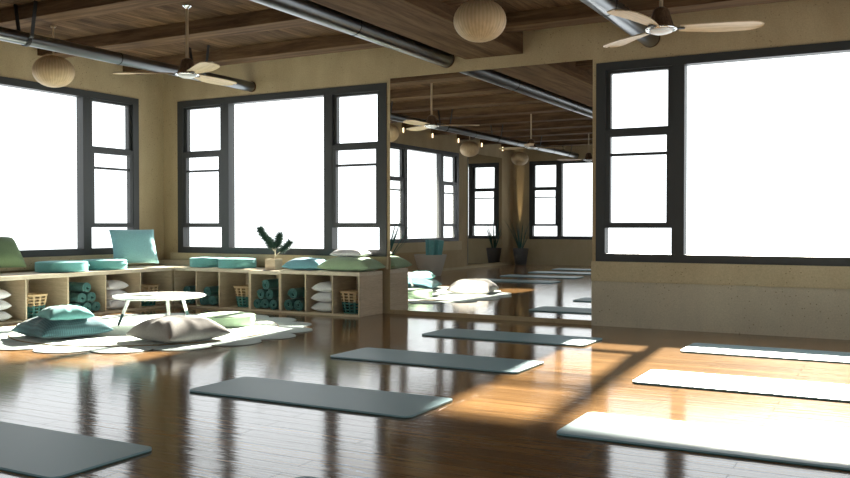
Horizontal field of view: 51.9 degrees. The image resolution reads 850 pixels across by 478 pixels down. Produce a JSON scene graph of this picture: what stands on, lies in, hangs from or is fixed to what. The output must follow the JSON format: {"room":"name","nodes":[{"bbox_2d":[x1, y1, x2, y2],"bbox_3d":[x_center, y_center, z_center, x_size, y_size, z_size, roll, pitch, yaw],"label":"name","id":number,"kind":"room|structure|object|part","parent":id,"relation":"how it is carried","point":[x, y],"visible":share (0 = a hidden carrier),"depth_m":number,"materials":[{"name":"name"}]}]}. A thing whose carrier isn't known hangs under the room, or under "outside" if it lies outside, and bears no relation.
{"room":"exercise studio","nodes":[
{"label":"exercise studio","id":0,"kind":"room"},
{"bbox_2d":[0,40,163,272],"bbox_3d":[-7.788,-0.738,7.454,0.380,3.632,14.600,1,1,29],"label":"wall","id":1,"kind":"structure","parent":0,"point":[17,61],"depth_m":13.37,"materials":[{"name":"beige paint"}]},
{"bbox_2d":[0,76,138,257],"bbox_3d":[-5.330,-0.930,11.674,0.142,2.348,3.801,1,1,29],"label":"window","id":2,"kind":"structure","parent":1,"relation":"in","point":[86,167],"depth_m":12.50,"materials":[{"name":"grey metal"}]},
{"bbox_3d":[-4.663,-1.678,12.892,0.070,0.699,0.778,1,1,29],"label":"sash","id":3,"kind":"part","parent":2,"relation":"part of","materials":[{"name":"grey"}]},
{"bbox_3d":[-4.631,-0.745,12.890,0.065,1.060,0.778,1,1,29],"label":"sash","id":4,"kind":"part","parent":2,"relation":"part of","materials":[{"name":"grey"}]},
{"bbox_3d":[-4.635,-1.034,12.887,0.040,0.032,0.658,1,1,29],"label":"meeting rail","id":5,"kind":"part","parent":2,"relation":"part of","materials":[{"name":"grey metal"}]},
{"bbox_2d":[0,254,146,270],"bbox_3d":[-5.260,0.327,11.646,0.050,0.166,4.050,1,1,29],"label":"trim","id":6,"kind":"structure","parent":1,"relation":"attached to","point":[29,261],"depth_m":11.93,"materials":[{"name":"concrete"}]},
{"bbox_2d":[265,259,282,269],"bbox_3d":[-2.117,0.356,12.236,0.170,0.155,0.170,1,1,29],"label":"pot","id":7,"kind":"object","parent":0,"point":[270,264],"depth_m":12.17,"materials":[{"name":"beige ceramic"}]},
{"bbox_2d":[0,0,583,58],"bbox_3d":[-2.826,-2.584,4.711,11.930,0.150,15.200,1,1,29],"label":"ceiling","id":8,"kind":"structure","parent":0,"point":[200,9],"depth_m":10.61,"materials":[{"name":"brown wood"}]},
{"bbox_2d":[32,25,74,87],"bbox_3d":[-4.549,-2.234,10.690,0.486,0.746,0.486,0,1,16],"label":"pendant lamp","id":9,"kind":"object","parent":8,"relation":"hanging from","point":[53,71],"visible":1,"depth_m":10.53,"materials":[{"name":"beige paper"}]},
{"bbox_3d":[-4.549,-2.051,10.693,0.486,0.381,0.486,0,1,16],"label":"lamp shade","id":10,"kind":"part","parent":9,"relation":"part of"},
{"bbox_2d":[0,0,191,29],"bbox_3d":[-0.958,-2.483,7.921,11.130,0.157,0.310,1,1,29],"label":"beam","id":11,"kind":"structure","parent":8,"relation":"attached to","point":[48,11],"depth_m":9.41,"materials":[{"name":"brown wood"}]},
{"bbox_2d":[0,0,255,91],"bbox_3d":[-6.056,-2.299,6.482,0.346,0.478,14.600,1,1,29],"label":"duct","id":12,"kind":"object","parent":8,"relation":"hanging from","point":[17,36],"visible":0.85,"depth_m":10.26,"materials":[{"name":"grey metal"}]},
{"bbox_2d":[113,4,236,84],"bbox_3d":[-2.557,-2.188,9.831,1.413,0.808,1.263,0,1,27],"label":"ceiling fan","id":13,"kind":"object","parent":8,"relation":"hanging from","point":[187,69],"visible":1,"depth_m":9.63,"materials":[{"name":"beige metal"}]},
{"bbox_3d":[-3.111,-1.828,9.637,0.655,0.038,0.226,0,1,-3],"label":"blade","id":14,"kind":"part","parent":13,"relation":"part of","materials":[{"name":"brown wood"}]},
{"bbox_3d":[-2.358,-1.822,9.293,0.226,0.038,0.655,-1,1,-33],"label":"blade","id":15,"kind":"part","parent":13,"relation":"part of","materials":[{"name":"brown wood"}]},
{"bbox_3d":[-2.437,-1.835,10.117,0.226,0.038,0.655,0,1,27],"label":"blade","id":16,"kind":"part","parent":13,"relation":"part of","materials":[{"name":"brown wood"}]},
{"bbox_2d":[37,0,492,57],"bbox_3d":[-0.256,-2.504,9.204,11.130,0.157,0.310,1,1,29],"label":"beam","id":17,"kind":"structure","parent":8,"relation":"attached to","point":[269,19],"depth_m":10.45,"materials":[{"name":"brown wood"}]},
{"bbox_2d":[310,0,522,58],"bbox_3d":[-2.635,-2.350,4.610,0.795,0.310,14.600,1,1,29],"label":"girder","id":18,"kind":"object","parent":8,"relation":"attached to","point":[428,22],"visible":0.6,"depth_m":9.19,"materials":[{"name":"brown wood"}]},
{"bbox_2d":[123,0,792,74],"bbox_3d":[0.446,-2.525,10.488,11.130,0.157,0.310,1,1,29],"label":"beam","id":19,"kind":"structure","parent":8,"relation":"attached to","point":[578,14],"depth_m":10.12,"materials":[{"name":"brown wood"}]},
{"bbox_2d":[453,0,505,42],"bbox_3d":[0.504,-2.190,8.025,0.486,0.747,0.486,0,1,26],"label":"pendant lamp","id":20,"kind":"object","parent":8,"relation":"hanging from","point":[479,21],"visible":1,"depth_m":7.86,"materials":[{"name":"beige"}]},
{"bbox_2d":[603,0,764,47],"bbox_3d":[2.110,-2.116,7.139,1.263,0.866,1.413,0,1,11],"label":"ceiling fan","id":21,"kind":"object","parent":8,"relation":"hanging from","point":[660,22],"visible":1,"depth_m":7.11,"materials":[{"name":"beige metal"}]},
{"bbox_3d":[1.765,-1.737,7.624,0.226,0.038,0.655,0,1,-19],"label":"blade","id":22,"kind":"part","parent":21,"relation":"part of","materials":[{"name":"brown wood"}]},
{"bbox_3d":[1.642,-1.724,6.805,0.226,0.038,0.655,1,1,41],"label":"blade","id":23,"kind":"part","parent":21,"relation":"part of","materials":[{"name":"brown wood"}]},
{"bbox_3d":[2.412,-1.728,7.108,0.655,0.038,0.226,0,1,11],"label":"blade","id":24,"kind":"part","parent":21,"relation":"part of","materials":[{"name":"brown wood"}]},
{"bbox_2d":[0,306,849,477],"bbox_3d":[-2.826,1.182,4.772,11.930,0.120,15.200,1,1,29],"label":"floor","id":25,"kind":"structure","parent":0,"point":[495,425],"depth_m":5.77,"materials":[{"name":"brown wood"}]},
{"bbox_2d":[0,421,151,477],"bbox_3d":[-2.391,1.113,4.806,1.840,0.015,0.640,1,1,29],"label":"yoga mat","id":26,"kind":"object","parent":25,"relation":"on","point":[31,451],"visible":1,"depth_m":4.56,"materials":[{"name":"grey rubber"}]},
{"bbox_2d":[0,265,189,325],"bbox_3d":[-4.783,0.720,11.665,0.765,0.578,4.250,1,1,29],"label":"storage bench","id":27,"kind":"object","parent":25,"relation":"on","point":[18,284],"visible":0.61,"depth_m":11.58,"materials":[{"name":"brown wood"}]},
{"bbox_2d":[0,311,11,320],"bbox_3d":[-5.264,0.929,10.547,0.396,0.136,0.339,1,1,28],"label":"pillow","id":28,"kind":"object","parent":27,"relation":"on","point":[3,315],"visible":1,"depth_m":10.53,"materials":[{"name":"white fabric"}]},
{"bbox_2d":[0,300,11,309],"bbox_3d":[-5.263,0.797,10.544,0.396,0.136,0.339,1,1,29],"label":"pillow","id":29,"kind":"object","parent":28,"relation":"on","point":[3,304],"visible":1,"depth_m":10.53,"materials":[{"name":"white fabric"}]},
{"bbox_2d":[0,289,10,298],"bbox_3d":[-5.274,0.665,10.548,0.396,0.136,0.339,0,1,28],"label":"pillow","id":30,"kind":"object","parent":29,"relation":"on","point":[3,294],"visible":1,"depth_m":10.54,"materials":[{"name":"white fabric"}]},
{"bbox_2d":[0,237,25,267],"bbox_3d":[-5.281,0.166,10.805,0.346,0.385,0.590,1,1,33],"label":"square cushion","id":31,"kind":"object","parent":27,"relation":"on","point":[10,255],"visible":1,"depth_m":10.82,"materials":[{"name":"green fabric"}]},
{"bbox_2d":[27,293,47,318],"bbox_3d":[-4.972,0.840,11.024,0.345,0.299,0.345,1,1,29],"label":"wicker basket","id":32,"kind":"object","parent":27,"relation":"on","point":[34,296],"visible":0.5,"depth_m":10.97,"materials":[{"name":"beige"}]},
{"bbox_2d":[35,260,89,272],"bbox_3d":[-4.796,0.361,11.556,0.679,0.143,0.659,0,1,-27],"label":"seat pad","id":33,"kind":"object","parent":27,"relation":"on","point":[57,266],"visible":1,"depth_m":11.29,"materials":[{"name":"teal fabric"}]},
{"bbox_2d":[69,302,90,310],"bbox_3d":[-4.640,0.900,11.624,0.420,0.125,0.134,1,1,29],"label":"rolled towel","id":34,"kind":"object","parent":27,"relation":"on","point":[83,304],"visible":0.3,"depth_m":11.54,"materials":[{"name":"teal fabric"}]},
{"bbox_2d":[69,291,95,301],"bbox_3d":[-4.605,0.767,11.690,0.420,0.125,0.134,1,1,29],"label":"rolled towel","id":35,"kind":"object","parent":34,"relation":"on","point":[90,296],"visible":0.48,"depth_m":11.60,"materials":[{"name":"teal fabric"}]},
{"bbox_2d":[85,301,99,310],"bbox_3d":[-4.572,0.898,11.761,0.420,0.125,0.134,1,1,29],"label":"rolled towel","id":36,"kind":"object","parent":27,"relation":"on","point":[95,306],"visible":0.4,"depth_m":11.66,"materials":[{"name":"teal fabric"}]},
{"bbox_2d":[81,259,127,269],"bbox_3d":[-4.456,0.351,12.152,0.628,0.143,0.609,0,1,3],"label":"seat pad","id":37,"kind":"object","parent":27,"relation":"on","point":[95,264],"visible":0.89,"depth_m":11.90,"materials":[{"name":"teal fabric"}]},
{"bbox_2d":[106,299,129,308],"bbox_3d":[-4.381,0.903,12.161,0.396,0.136,0.339,1,1,30],"label":"pillow","id":38,"kind":"object","parent":27,"relation":"on","point":[110,304],"visible":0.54,"depth_m":12.03,"materials":[{"name":"white fabric"}]},
{"bbox_2d":[106,290,127,299],"bbox_3d":[-4.380,0.771,12.159,0.396,0.136,0.339,0,1,27],"label":"pillow","id":39,"kind":"object","parent":38,"relation":"on","point":[109,293],"visible":0.46,"depth_m":12.01,"materials":[{"name":"white fabric"}]},
{"bbox_2d":[106,280,128,289],"bbox_3d":[-4.391,0.639,12.162,0.396,0.136,0.339,1,1,30],"label":"pillow","id":40,"kind":"object","parent":39,"relation":"on","point":[110,284],"visible":0.66,"depth_m":12.05,"materials":[{"name":"white fabric"}]},
{"bbox_2d":[109,229,158,262],"bbox_3d":[-4.232,0.111,12.724,0.647,0.497,0.311,-1,1,-34],"label":"square cushion","id":41,"kind":"object","parent":27,"relation":"on","point":[135,246],"visible":0.97,"depth_m":12.64,"materials":[{"name":"teal fabric"}]},
{"bbox_2d":[141,284,158,305],"bbox_3d":[-4.065,0.813,12.682,0.345,0.299,0.345,1,1,29],"label":"wicker basket","id":42,"kind":"object","parent":27,"relation":"on","point":[144,287],"visible":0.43,"depth_m":12.62,"materials":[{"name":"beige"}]},
{"bbox_3d":[-4.048,0.709,13.012,0.761,0.499,0.022,1,1,29],"label":"panel","id":43,"kind":"part","parent":27,"relation":"part of","materials":[{"name":"brown wood"}]},
{"bbox_2d":[159,259,189,264],"bbox_3d":[-3.772,0.363,13.471,0.808,0.075,0.118,1,1,29],"label":"ledge","id":44,"kind":"object","parent":27,"relation":"on","point":[161,262],"visible":0.56,"depth_m":13.45,"materials":[{"name":"brown wood"}]},
{"bbox_3d":[-4.723,0.902,11.496,0.420,0.125,0.134,1,1,29],"label":"rolled towel","id":45,"kind":"object","parent":27,"relation":"in","visible":0},
{"bbox_2d":[69,292,85,301],"bbox_3d":[-4.684,0.769,11.560,0.420,0.125,0.134,1,1,29],"label":"rolled towel","id":46,"kind":"object","parent":45,"relation":"on","point":[73,297],"visible":0.56,"depth_m":11.46,"materials":[{"name":"teal fabric"}]},
{"bbox_2d":[69,282,90,291],"bbox_3d":[-4.644,0.636,11.623,0.420,0.125,0.134,1,1,29],"label":"rolled towel","id":47,"kind":"object","parent":46,"relation":"on","point":[73,286],"visible":0.64,"depth_m":11.54,"materials":[{"name":"teal fabric"}]},
{"bbox_2d":[0,313,312,353],"bbox_3d":[-3.141,1.026,9.957,3.711,0.020,3.730,1,1,29],"label":"round rug","id":48,"kind":"object","parent":25,"relation":"on","point":[265,327],"visible":0.66,"depth_m":8.98,"materials":[{"name":"white fabric"}]},
{"bbox_2d":[11,316,112,338],"bbox_3d":[-3.842,0.914,9.256,0.762,0.226,0.762,1,1,43],"label":"floor cushion","id":49,"kind":"object","parent":48,"relation":"on","point":[38,327],"visible":0.79,"depth_m":9.01,"materials":[{"name":"teal fabric"}]},
{"bbox_2d":[36,305,94,320],"bbox_3d":[-3.787,0.772,9.189,0.457,0.146,0.457,-1,1,-41],"label":"floor cushion","id":50,"kind":"object","parent":49,"relation":"on","point":[62,312],"visible":0.95,"depth_m":9.05,"materials":[{"name":"teal fabric"}]},
{"bbox_3d":[-3.141,1.022,9.957,2.906,0.010,2.906,1,1,29],"label":"edge cord","id":51,"kind":"part","parent":48,"relation":"part of","materials":[{"name":"white fabric"}]},
{"bbox_2d":[112,292,205,325],"bbox_3d":[-3.120,0.838,10.274,1.060,0.356,1.060,1,1,29],"label":"coffee table","id":52,"kind":"object","parent":48,"relation":"on","point":[161,296],"visible":0.84,"depth_m":10.08,"materials":[{"name":"white paint"}]},
{"bbox_3d":[-3.492,0.780,10.213,0.112,0.203,0.041,0,1,-8],"label":"leg","id":53,"kind":"part","parent":52,"relation":"part of","materials":[{"name":"white paint"}]},
{"bbox_2d":[129,293,157,295],"bbox_3d":[-3.300,0.652,10.243,0.326,0.015,0.326,1,1,29],"label":"plate","id":54,"kind":"object","parent":52,"relation":"on","point":[135,294],"visible":1,"depth_m":10.28,"materials":[{"name":"white ceramic"}]},
{"bbox_3d":[-2.929,0.784,9.955,0.042,0.202,0.101,-1,1,-29],"label":"leg","id":55,"kind":"part","parent":52,"relation":"part of","materials":[{"name":"white paint"}]},
{"bbox_3d":[-2.921,0.774,10.585,0.042,0.202,0.101,1,1,29],"label":"leg","id":56,"kind":"part","parent":52,"relation":"part of","materials":[{"name":"white paint"}]},
{"bbox_2d":[126,315,230,342],"bbox_3d":[-2.520,0.910,8.943,0.752,0.244,0.752,1,1,39],"label":"floor cushion","id":57,"kind":"object","parent":48,"relation":"on","point":[171,328],"visible":1,"depth_m":8.72,"materials":[{"name":"grey fabric"}]},
{"bbox_2d":[197,312,254,327],"bbox_3d":[-2.337,0.946,10.303,0.669,0.133,0.689,0,1,27],"label":"floor cushion","id":58,"kind":"object","parent":48,"relation":"on","point":[226,319],"visible":0.76,"depth_m":10.07,"materials":[{"name":"green fabric"}]},
{"bbox_2d":[174,266,264,310],"bbox_3d":[-2.933,0.702,12.753,1.432,0.578,0.575,1,1,29],"label":"storage bench","id":59,"kind":"object","parent":25,"relation":"on","point":[202,277],"visible":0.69,"depth_m":12.68,"materials":[{"name":"brown wood"}]},
{"bbox_3d":[-3.551,0.707,13.093,0.022,0.499,0.571,1,1,29],"label":"panel","id":60,"kind":"part","parent":59,"relation":"part of","materials":[{"name":"brown wood"}]},
{"bbox_2d":[187,299,195,303],"bbox_3d":[-3.314,0.880,12.911,0.134,0.125,0.420,1,1,29],"label":"rolled towel","id":61,"kind":"object","parent":59,"relation":"on","point":[191,301],"visible":0.21,"depth_m":12.73,"materials":[{"name":"teal fabric"}]},
{"bbox_2d":[183,285,195,291],"bbox_3d":[-3.380,0.749,12.943,0.134,0.125,0.420,1,1,29],"label":"rolled towel","id":62,"kind":"object","parent":61,"relation":"on","point":[187,288],"visible":0.38,"depth_m":12.78,"materials":[{"name":"teal fabric"}]},
{"bbox_2d":[200,296,209,304],"bbox_3d":[-3.099,0.882,12.782,0.136,0.136,0.420,1,1,29],"label":"rolled towel","id":63,"kind":"object","parent":59,"relation":"on","point":[204,300],"visible":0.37,"depth_m":12.60,"materials":[{"name":"teal fabric"}]},
{"bbox_2d":[189,257,225,267],"bbox_3d":[-3.189,0.340,12.888,0.549,0.143,0.566,0,1,7],"label":"seat pad","id":64,"kind":"object","parent":59,"relation":"on","point":[205,262],"visible":0.7,"depth_m":12.64,"materials":[{"name":"teal fabric"}]},
{"bbox_2d":[208,295,218,304],"bbox_3d":[-2.960,0.879,12.726,0.143,0.134,0.420,1,1,29],"label":"rolled towel","id":65,"kind":"object","parent":59,"relation":"on","point":[213,300],"visible":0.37,"depth_m":12.55,"materials":[{"name":"teal fabric"}]},
{"bbox_2d":[204,286,218,295],"bbox_3d":[-3.029,0.751,12.745,0.143,0.134,0.420,1,1,29],"label":"rolled towel","id":66,"kind":"object","parent":65,"relation":"on","point":[211,290],"visible":0.55,"depth_m":12.59,"materials":[{"name":"teal fabric"}]},
{"bbox_2d":[218,258,256,268],"bbox_3d":[-2.696,0.344,12.577,0.566,0.143,0.549,0,1,16],"label":"seat pad","id":67,"kind":"object","parent":59,"relation":"on","point":[232,263],"visible":1,"depth_m":12.35,"materials":[{"name":"teal fabric"}]},
{"bbox_2d":[233,285,248,306],"bbox_3d":[-2.537,0.816,12.496,0.345,0.299,0.345,1,1,29],"label":"wicker basket","id":68,"kind":"object","parent":59,"relation":"on","point":[243,288],"visible":0.53,"depth_m":12.39,"materials":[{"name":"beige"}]},
{"bbox_3d":[-2.313,0.718,12.416,0.022,0.499,0.571,1,1,29],"label":"panel","id":69,"kind":"part","parent":59,"relation":"part of","materials":[{"name":"brown wood"}]},
{"bbox_2d":[250,269,287,312],"bbox_3d":[-2.073,0.716,12.283,0.526,0.566,0.575,1,1,29],"label":"storage bench","id":70,"kind":"object","parent":25,"relation":"on","point":[256,276],"visible":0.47,"depth_m":12.18,"materials":[{"name":"brown wood"}]},
{"bbox_2d":[253,298,266,307],"bbox_3d":[-2.232,0.898,12.332,0.136,0.127,0.420,1,1,29],"label":"rolled towel","id":71,"kind":"object","parent":70,"relation":"on","point":[257,302],"visible":0.39,"depth_m":12.16,"materials":[{"name":"teal fabric"}]},
{"bbox_3d":[-2.293,0.724,12.405,0.022,0.487,0.571,1,1,29],"label":"panel","id":72,"kind":"part","parent":70,"relation":"part of","materials":[{"name":"brown wood"}]},
{"bbox_2d":[261,298,278,307],"bbox_3d":[-2.113,0.890,12.251,0.133,0.123,0.420,1,1,29],"label":"rolled towel","id":73,"kind":"object","parent":70,"relation":"on","point":[265,303],"visible":0.36,"depth_m":12.07,"materials":[{"name":"teal fabric"}]},
{"bbox_2d":[257,288,276,298],"bbox_3d":[-2.179,0.757,12.282,0.136,0.130,0.420,1,1,29],"label":"rolled towel","id":74,"kind":"object","parent":73,"relation":"on","point":[261,293],"visible":0.38,"depth_m":12.11,"materials":[{"name":"teal fabric"}]},
{"bbox_2d":[262,279,278,288],"bbox_3d":[-2.104,0.626,12.253,0.130,0.131,0.420,1,1,29],"label":"rolled towel","id":75,"kind":"object","parent":74,"relation":"on","point":[270,283],"visible":0.62,"depth_m":12.10,"materials":[{"name":"teal fabric"}]},
{"bbox_2d":[269,299,278,309],"bbox_3d":[-1.984,0.900,12.171,0.128,0.138,0.420,1,1,29],"label":"rolled towel","id":76,"kind":"object","parent":70,"relation":"on","point":[274,304],"visible":0.37,"depth_m":11.99,"materials":[{"name":"teal fabric"}]},
{"bbox_2d":[266,288,278,298],"bbox_3d":[-2.041,0.759,12.202,0.127,0.136,0.420,1,1,29],"label":"rolled towel","id":77,"kind":"object","parent":76,"relation":"on","point":[272,293],"visible":0.56,"depth_m":12.03,"materials":[{"name":"teal fabric"}]},
{"bbox_2d":[255,224,294,269],"bbox_3d":[-2.092,0.103,12.256,0.600,0.661,0.277,0,1,5],"label":"potted plant","id":78,"kind":"object","parent":70,"relation":"on","point":[270,264],"visible":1,"depth_m":12.21,"materials":[{"name":"green plant"}]},
{"bbox_3d":[-1.851,0.728,12.163,0.022,0.487,0.571,1,1,29],"label":"panel","id":79,"kind":"part","parent":70,"relation":"part of","materials":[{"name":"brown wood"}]},
{"bbox_2d":[296,476,317,477],"bbox_3d":[0.073,1.136,3.414,1.840,0.015,0.640,1,1,29],"label":"yoga mat","id":80,"kind":"object","parent":25,"relation":"on","point":[300,476],"visible":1,"depth_m":4.09,"materials":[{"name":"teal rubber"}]},
{"bbox_2d":[189,377,452,417],"bbox_3d":[-0.754,1.092,6.111,1.840,0.015,0.640,1,1,29],"label":"yoga mat","id":81,"kind":"object","parent":25,"relation":"on","point":[349,399],"visible":1,"depth_m":6.04,"materials":[{"name":"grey rubber"}]},
{"bbox_2d":[280,269,382,316],"bbox_3d":[-1.275,0.715,11.847,1.290,0.582,0.575,1,1,29],"label":"storage bench","id":82,"kind":"object","parent":25,"relation":"on","point":[369,284],"visible":0.83,"depth_m":11.69,"materials":[{"name":"brown wood"}]},
{"bbox_3d":[-1.831,0.721,12.152,0.022,0.503,0.571,1,1,29],"label":"panel","id":83,"kind":"part","parent":82,"relation":"part of","materials":[{"name":"brown wood"}]},
{"bbox_2d":[284,298,304,309],"bbox_3d":[-1.757,0.894,12.062,0.153,0.145,0.420,1,1,29],"label":"rolled towel","id":84,"kind":"object","parent":82,"relation":"on","point":[288,304],"visible":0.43,"depth_m":11.89,"materials":[{"name":"teal fabric"}]},
{"bbox_2d":[288,287,304,298],"bbox_3d":[-1.696,0.736,12.012,0.152,0.141,0.420,1,1,29],"label":"rolled towel","id":85,"kind":"object","parent":84,"relation":"on","point":[294,293],"visible":0.6,"depth_m":11.85,"materials":[{"name":"teal fabric"}]},
{"bbox_2d":[294,299,304,310],"bbox_3d":[-1.609,0.895,11.975,0.152,0.141,0.420,1,1,29],"label":"rolled towel","id":86,"kind":"object","parent":82,"relation":"on","point":[299,305],"visible":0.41,"depth_m":11.80,"materials":[{"name":"teal fabric"}]},
{"bbox_2d":[282,258,325,269],"bbox_3d":[-1.603,0.340,11.989,0.590,0.163,0.438,0,1,22],"label":"pillow","id":87,"kind":"object","parent":82,"relation":"on","point":[298,263],"visible":0.87,"depth_m":11.82,"materials":[{"name":"teal fabric"}]},
{"bbox_2d":[311,302,331,311],"bbox_3d":[-1.293,0.908,11.817,0.339,0.136,0.396,1,1,29],"label":"pillow","id":88,"kind":"object","parent":82,"relation":"on","point":[320,306],"visible":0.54,"depth_m":11.66,"materials":[{"name":"white fabric"}]},
{"bbox_2d":[311,292,331,301],"bbox_3d":[-1.297,0.776,11.817,0.339,0.136,0.396,0,1,28],"label":"pillow","id":89,"kind":"object","parent":88,"relation":"on","point":[321,296],"visible":0.55,"depth_m":11.66,"materials":[{"name":"white fabric"}]},
{"bbox_2d":[311,281,331,291],"bbox_3d":[-1.285,0.644,11.809,0.339,0.136,0.396,1,1,30],"label":"pillow","id":90,"kind":"object","parent":89,"relation":"on","point":[326,286],"visible":0.65,"depth_m":11.66,"materials":[{"name":"white fabric"}]},
{"bbox_2d":[339,289,357,313],"bbox_3d":[-0.937,0.831,11.587,0.345,0.299,0.345,1,1,29],"label":"wicker basket","id":91,"kind":"object","parent":82,"relation":"on","point":[352,294],"visible":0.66,"depth_m":11.47,"materials":[{"name":"teal"}]},
{"bbox_2d":[317,257,384,271],"bbox_3d":[-0.984,0.331,11.661,0.800,0.191,0.457,0,1,26],"label":"pillow","id":92,"kind":"object","parent":82,"relation":"on","point":[357,264],"visible":0.96,"depth_m":11.49,"materials":[{"name":"green fabric"}]},
{"bbox_2d":[330,248,371,256],"bbox_3d":[-0.997,0.182,11.780,0.476,0.114,0.343,0,1,23],"label":"pillow","id":93,"kind":"object","parent":92,"relation":"on","point":[344,252],"visible":1,"depth_m":11.66,"materials":[{"name":"white fabric"}]},
{"bbox_3d":[-0.718,0.730,11.544,0.022,0.503,0.571,1,1,29],"label":"panel","id":94,"kind":"part","parent":82,"relation":"part of","materials":[{"name":"brown wood"}]},
{"bbox_2d":[330,347,543,373],"bbox_3d":[0.084,1.066,7.727,1.840,0.015,0.640,1,1,29],"label":"yoga mat","id":95,"kind":"object","parent":25,"relation":"on","point":[442,360],"visible":1,"depth_m":7.62,"materials":[{"name":"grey rubber"}]},
{"bbox_2d":[422,328,601,346],"bbox_3d":[0.907,1.040,9.294,1.840,0.015,0.640,1,1,29],"label":"yoga mat","id":96,"kind":"object","parent":25,"relation":"on","point":[563,340],"visible":1,"depth_m":9.18,"materials":[{"name":"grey rubber"}]},
{"bbox_2d":[557,412,849,470],"bbox_3d":[1.695,1.113,4.817,1.840,0.015,0.640,1,1,29],"label":"yoga mat","id":97,"kind":"object","parent":25,"relation":"on","point":[747,443],"visible":1,"depth_m":4.84,"materials":[{"name":"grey rubber"}]},
{"bbox_2d":[632,370,849,402],"bbox_3d":[2.516,1.087,6.442,1.840,0.015,0.640,1,1,29],"label":"yoga mat","id":98,"kind":"object","parent":25,"relation":"on","point":[691,380],"visible":1,"depth_m":6.47,"materials":[{"name":"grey rubber"}]},
{"bbox_2d":[680,343,849,363],"bbox_3d":[3.354,1.060,8.058,1.840,0.015,0.640,1,1,29],"label":"yoga mat","id":99,"kind":"object","parent":25,"relation":"on","point":[700,348],"visible":1,"depth_m":8.10,"materials":[{"name":"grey rubber"}]},
{"bbox_2d":[163,0,849,324],"bbox_3d":[0.715,-0.799,11.216,11.930,3.632,0.160,1,1,29],"label":"wall","id":100,"kind":"structure","parent":0,"point":[795,22],"depth_m":10.78,"materials":[{"name":"beige paint"}]},
{"bbox_2d":[170,252,388,268],"bbox_3d":[-2.237,0.310,12.729,3.955,0.166,0.050,1,1,29],"label":"trim","id":101,"kind":"structure","parent":100,"relation":"attached to","point":[260,258],"depth_m":12.80,"materials":[{"name":"wood"}]},
{"bbox_2d":[177,83,386,256],"bbox_3d":[-2.154,-0.948,12.758,3.801,2.348,0.142,1,1,29],"label":"window","id":102,"kind":"structure","parent":100,"relation":"in","point":[332,145],"depth_m":12.65,"materials":[{"name":"grey metal"}]},
{"bbox_3d":[-3.397,-0.754,13.405,0.778,1.060,0.065,1,1,29],"label":"sash","id":103,"kind":"part","parent":102,"relation":"part of","materials":[{"name":"grey metal"}]},
{"bbox_3d":[-3.379,-1.687,13.423,0.778,0.699,0.070,1,1,29],"label":"sash","id":104,"kind":"part","parent":102,"relation":"part of","materials":[{"name":"grey"}]},
{"bbox_3d":[-3.395,-1.043,13.405,0.658,0.032,0.040,1,1,29],"label":"meeting rail","id":105,"kind":"part","parent":102,"relation":"part of","materials":[{"name":"grey metal"}]},
{"bbox_3d":[-0.942,-0.732,12.063,0.778,1.060,0.065,1,1,29],"label":"sash","id":106,"kind":"part","parent":102,"relation":"part of","materials":[{"name":"grey metal"}]},
{"bbox_3d":[-0.923,-1.665,12.080,0.778,0.699,0.070,1,1,29],"label":"sash","id":107,"kind":"part","parent":102,"relation":"part of","materials":[{"name":"grey"}]},
{"bbox_3d":[-0.939,-1.021,12.062,0.658,0.032,0.040,1,1,29],"label":"meeting rail","id":108,"kind":"part","parent":102,"relation":"part of","materials":[{"name":"grey metal"}]},
{"bbox_2d":[250,0,454,67],"bbox_3d":[-3.217,-2.226,4.930,0.222,0.222,14.600,1,1,29],"label":"duct","id":109,"kind":"object","parent":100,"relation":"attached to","point":[308,10],"visible":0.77,"depth_m":9.36,"materials":[{"name":"grey metal"}]},
{"bbox_2d":[390,60,592,319],"bbox_3d":[0.767,-0.593,11.109,2.815,3.113,0.009,1,1,29],"label":"wall mirror","id":110,"kind":"object","parent":100,"relation":"attached to","point":[491,169],"visible":1,"depth_m":11.05,"materials":[{"name":"grey mirror"}]},
{"bbox_2d":[580,0,659,47],"bbox_3d":[-0.900,-2.212,3.663,0.222,0.222,14.600,1,1,29],"label":"duct","id":111,"kind":"object","parent":100,"relation":"attached to","point":[601,7],"visible":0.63,"depth_m":8.87,"materials":[{"name":"grey metal"}]},
{"bbox_2d":[591,281,849,339],"bbox_3d":[3.816,0.780,9.434,4.155,0.532,0.035,1,1,29],"label":"wainscoting panel","id":112,"kind":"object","parent":100,"relation":"attached to","point":[824,313],"depth_m":9.68,"materials":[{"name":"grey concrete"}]},
{"bbox_2d":[591,261,849,288],"bbox_3d":[3.811,0.398,9.419,4.155,0.234,0.055,1,1,29],"label":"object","id":113,"kind":"structure","parent":100,"relation":"attached to","point":[801,276],"depth_m":9.66,"materials":[{"name":"concrete"}]},
{"bbox_2d":[596,40,849,265],"bbox_3d":[3.734,-0.896,9.539,3.801,2.348,0.142,1,1,29],"label":"window","id":114,"kind":"structure","parent":100,"relation":"in","point":[676,130],"depth_m":9.97,"materials":[{"name":"grey metal"}]},
{"bbox_3d":[2.491,-0.701,10.186,0.778,1.060,0.065,1,1,29],"label":"sash","id":115,"kind":"part","parent":114,"relation":"part of","materials":[{"name":"grey metal"}]},
{"bbox_3d":[2.509,-1.634,10.204,0.778,0.699,0.070,1,1,29],"label":"sash","id":116,"kind":"part","parent":114,"relation":"part of","materials":[{"name":"grey"}]},
{"bbox_3d":[2.493,-0.990,10.185,0.658,0.032,0.040,1,1,29],"label":"meeting rail","id":117,"kind":"part","parent":114,"relation":"part of","materials":[{"name":"grey"}]}
]}

